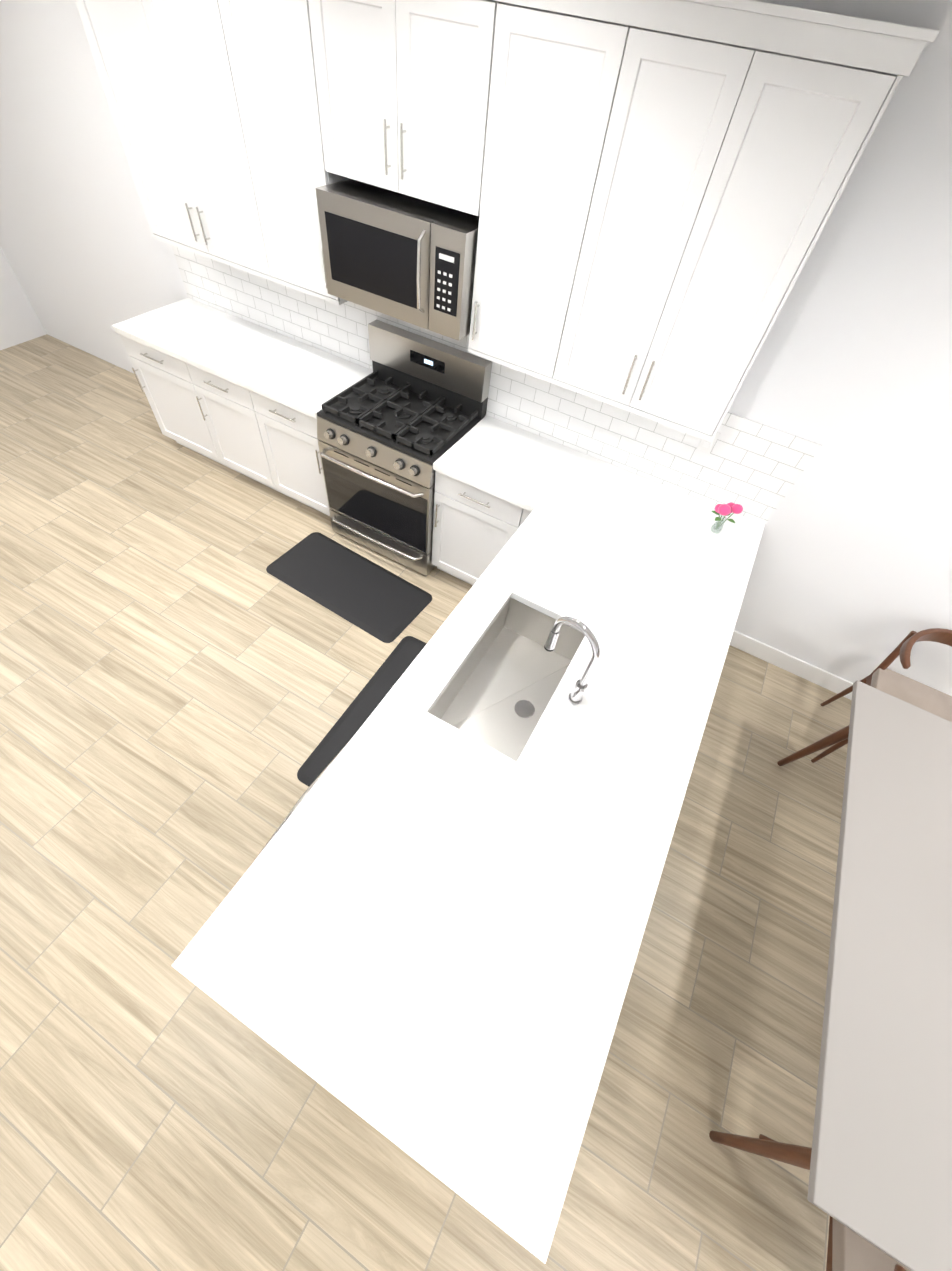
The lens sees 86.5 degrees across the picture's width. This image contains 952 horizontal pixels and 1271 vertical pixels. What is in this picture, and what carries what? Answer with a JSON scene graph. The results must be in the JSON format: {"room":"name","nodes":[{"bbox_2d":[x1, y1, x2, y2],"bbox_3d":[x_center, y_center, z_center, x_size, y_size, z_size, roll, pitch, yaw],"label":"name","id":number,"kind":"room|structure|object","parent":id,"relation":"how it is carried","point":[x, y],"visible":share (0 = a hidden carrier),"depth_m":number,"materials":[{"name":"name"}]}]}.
{"room":"kitchen","nodes":[
{"label":"kitchen","id":0,"kind":"room"},
{"bbox_2d":[0,248,46,349],"bbox_3d":[-5.235,-2.284,2.528,0.160,2.850,4.620,27,55,13],"label":"wall","id":1,"kind":"structure","parent":0,"point":[20,322],"depth_m":4.67,"materials":[{"name":"white paint"}]},
{"bbox_2d":[0,334,851,1270],"bbox_3d":[0.794,1.737,2.123,14.370,0.120,4.940,27,55,13],"label":"floor","id":2,"kind":"structure","parent":0,"point":[184,676],"depth_m":2.26,"materials":[{"name":"wood"}]},
{"bbox_2d":[120,334,219,462],"bbox_3d":[-2.034,-1.851,3.845,0.600,0.872,0.608,27,55,13],"label":"base cabinet","id":3,"kind":"object","parent":2,"relation":"on","point":[165,382],"depth_m":3.61,"materials":[{"name":"white wood"}]},
{"bbox_2d":[184,362,275,489],"bbox_3d":[-1.541,-1.600,3.718,0.535,0.872,0.608,27,55,13],"label":"base cabinet","id":4,"kind":"object","parent":2,"relation":"on","point":[226,406],"depth_m":3.48,"materials":[{"name":"white wood"}]},
{"bbox_2d":[248,390,329,515],"bbox_3d":[-1.069,-1.361,3.597,0.551,0.872,0.608,27,55,13],"label":"base cabinet","id":5,"kind":"object","parent":2,"relation":"on","point":[268,442],"depth_m":3.37,"materials":[{"name":"white wood"}]},
{"bbox_2d":[251,742,348,864],"bbox_3d":[-0.344,0.922,1.972,0.690,0.869,0.642,27,55,13],"label":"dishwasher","id":6,"kind":"object","parent":2,"relation":"on","point":[303,796],"visible":0.06,"depth_m":1.75,"materials":[{"name":"silver metal"}]},
{"bbox_2d":[266,532,431,642],"bbox_3d":[-0.853,-0.355,3.404,1.079,0.019,0.550,27,55,13],"label":"area rug","id":7,"kind":"object","parent":2,"relation":"on","point":[380,603],"visible":1,"depth_m":3.38,"materials":[{"name":"black rubber"}]},
{"bbox_2d":[297,636,426,785],"bbox_3d":[-0.471,0.456,2.841,0.515,0.019,1.090,27,55,13],"label":"area rug","id":8,"kind":"object","parent":2,"relation":"on","point":[372,694],"visible":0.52,"depth_m":2.84,"materials":[{"name":"black rubber"}]},
{"bbox_2d":[317,320,491,575],"bbox_3d":[-0.490,-1.126,3.265,0.802,1.235,0.720,27,55,13],"label":"range","id":9,"kind":"object","parent":2,"relation":"on","point":[402,418],"visible":0.96,"depth_m":3.04,"materials":[{"name":"silver metal"}]},
{"bbox_2d":[432,471,530,584],"bbox_3d":[0.152,-0.725,3.271,0.658,0.873,0.644,27,55,13],"label":"base cabinet","id":10,"kind":"object","parent":2,"relation":"on","point":[475,529],"visible":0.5,"depth_m":3.02,"materials":[{"name":"white wood"}]},
{"bbox_2d":[709,680,951,1270],"bbox_3d":[1.705,1.272,2.041,0.940,0.752,1.890,27,55,13],"label":"dining table","id":11,"kind":"object","parent":2,"relation":"on","point":[876,1159],"visible":1,"depth_m":1.62,"materials":[{"name":"grey wood"}]},
{"bbox_2d":[759,1134,910,1270],"bbox_3d":[1.202,1.954,1.429,0.555,0.808,0.540,27,55,13],"label":"end chair","id":12,"kind":"object","parent":2,"relation":"on","point":[848,1249],"visible":0.25,"depth_m":1.45,"materials":[{"name":"brown wood"}]},
{"bbox_2d":[811,628,951,762],"bbox_3d":[2.315,0.415,2.725,0.555,0.808,0.540,27,55,13],"label":"head chair","id":13,"kind":"object","parent":2,"relation":"on","point":[882,677],"visible":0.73,"depth_m":2.70,"materials":[{"name":"brown wood"}]},
{"bbox_3d":[0.020,0.471,2.355,0.646,0.873,2.186,27,55,13],"label":"cabinet","id":14,"kind":"object","parent":2,"relation":"on","visible":0},
{"bbox_2d":[112,298,372,418],"bbox_3d":[-1.523,-1.877,3.351,1.686,0.040,0.634,27,55,13],"label":"countertop","id":15,"kind":"structure","parent":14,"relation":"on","point":[299,376],"depth_m":3.30,"materials":[{"name":"white stone"}]},
{"bbox_2d":[172,452,764,1263],"bbox_3d":[0.369,0.212,2.156,1.107,0.263,2.947,27,55,13],"label":"countertop","id":16,"kind":"structure","parent":14,"relation":"on","point":[418,936],"depth_m":1.58,"materials":[{"name":"white stone"}]},
{"bbox_2d":[544,616,599,704],"bbox_3d":[0.335,0.092,1.839,0.217,0.378,0.141,27,55,13],"label":"faucet","id":17,"kind":"object","parent":16,"relation":"on","point":[576,694],"visible":1,"depth_m":1.80,"materials":[{"name":"silver metal"}]},
{"bbox_2d":[711,502,742,533],"bbox_3d":[1.274,-0.613,2.605,0.133,0.190,0.126,27,55,13],"label":"vase","id":18,"kind":"object","parent":16,"relation":"on","point":[727,509],"visible":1,"depth_m":2.57,"materials":[{"name":"clear glass"}]},
{"bbox_2d":[433,415,579,509],"bbox_3d":[0.185,-1.011,2.913,0.624,0.040,0.636,27,55,13],"label":"countertop","id":19,"kind":"structure","parent":14,"relation":"on","point":[517,466],"depth_m":2.86,"materials":[{"name":"white stone"}]},
{"bbox_2d":[0,0,951,695],"bbox_3d":[2.099,-0.751,2.290,14.370,2.850,0.160,27,55,13],"label":"wall","id":20,"kind":"structure","parent":0,"point":[850,574],"depth_m":2.53,"materials":[{"name":"white paint"}]},
{"bbox_2d":[75,0,270,279],"bbox_3d":[-1.417,-2.673,2.574,0.915,1.164,0.320,27,55,13],"label":"upper cabinet","id":21,"kind":"object","parent":20,"relation":"attached to","point":[164,68],"depth_m":2.51,"materials":[{"name":"white wood"}]},
{"bbox_2d":[219,0,346,303],"bbox_3d":[-0.815,-2.368,2.420,0.471,1.164,0.320,27,55,13],"label":"upper cabinet","id":22,"kind":"object","parent":20,"relation":"attached to","point":[269,41],"depth_m":2.29,"materials":[{"name":"white wood"}]},
{"bbox_2d":[307,0,498,215],"bbox_3d":[-0.232,-2.243,2.067,0.806,0.637,0.320,27,55,13],"label":"upper cabinet","id":23,"kind":"object","parent":20,"relation":"attached to","point":[403,87],"depth_m":1.98,"materials":[{"name":"white wood"}]},
{"bbox_2d":[315,179,478,340],"bbox_3d":[-0.322,-1.853,2.484,0.794,0.424,0.459,27,55,13],"label":"microwave","id":24,"kind":"object","parent":23,"relation":"attached to","point":[406,258],"visible":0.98,"depth_m":2.34,"materials":[{"name":"silver metal"}]},
{"bbox_2d":[171,244,821,523],"bbox_3d":[-0.235,-1.708,3.003,4.230,0.598,0.009,27,55,13],"label":"backsplash","id":25,"kind":"structure","parent":20,"relation":"attached to","point":[754,469],"depth_m":2.88,"materials":[{"name":"tile"}]},
{"bbox_2d":[468,0,638,383],"bbox_3d":[0.300,-1.803,2.134,0.472,1.164,0.320,27,55,13],"label":"upper cabinet","id":26,"kind":"object","parent":20,"relation":"attached to","point":[557,66],"depth_m":1.92,"materials":[{"name":"white wood"}]},
{"bbox_2d":[555,0,930,441],"bbox_3d":[0.855,-1.521,1.991,0.806,1.164,0.320,27,55,13],"label":"upper cabinet","id":27,"kind":"object","parent":20,"relation":"attached to","point":[647,192],"depth_m":1.73,"materials":[{"name":"white wood"}]},
{"bbox_2d":[730,630,852,699],"bbox_3d":[4.767,1.566,2.591,7.498,0.130,0.014,27,55,13],"label":"baseboard","id":28,"kind":"structure","parent":20,"relation":"attached to","point":[793,664],"depth_m":3.27,"materials":[{"name":"white wood"}]}
]}

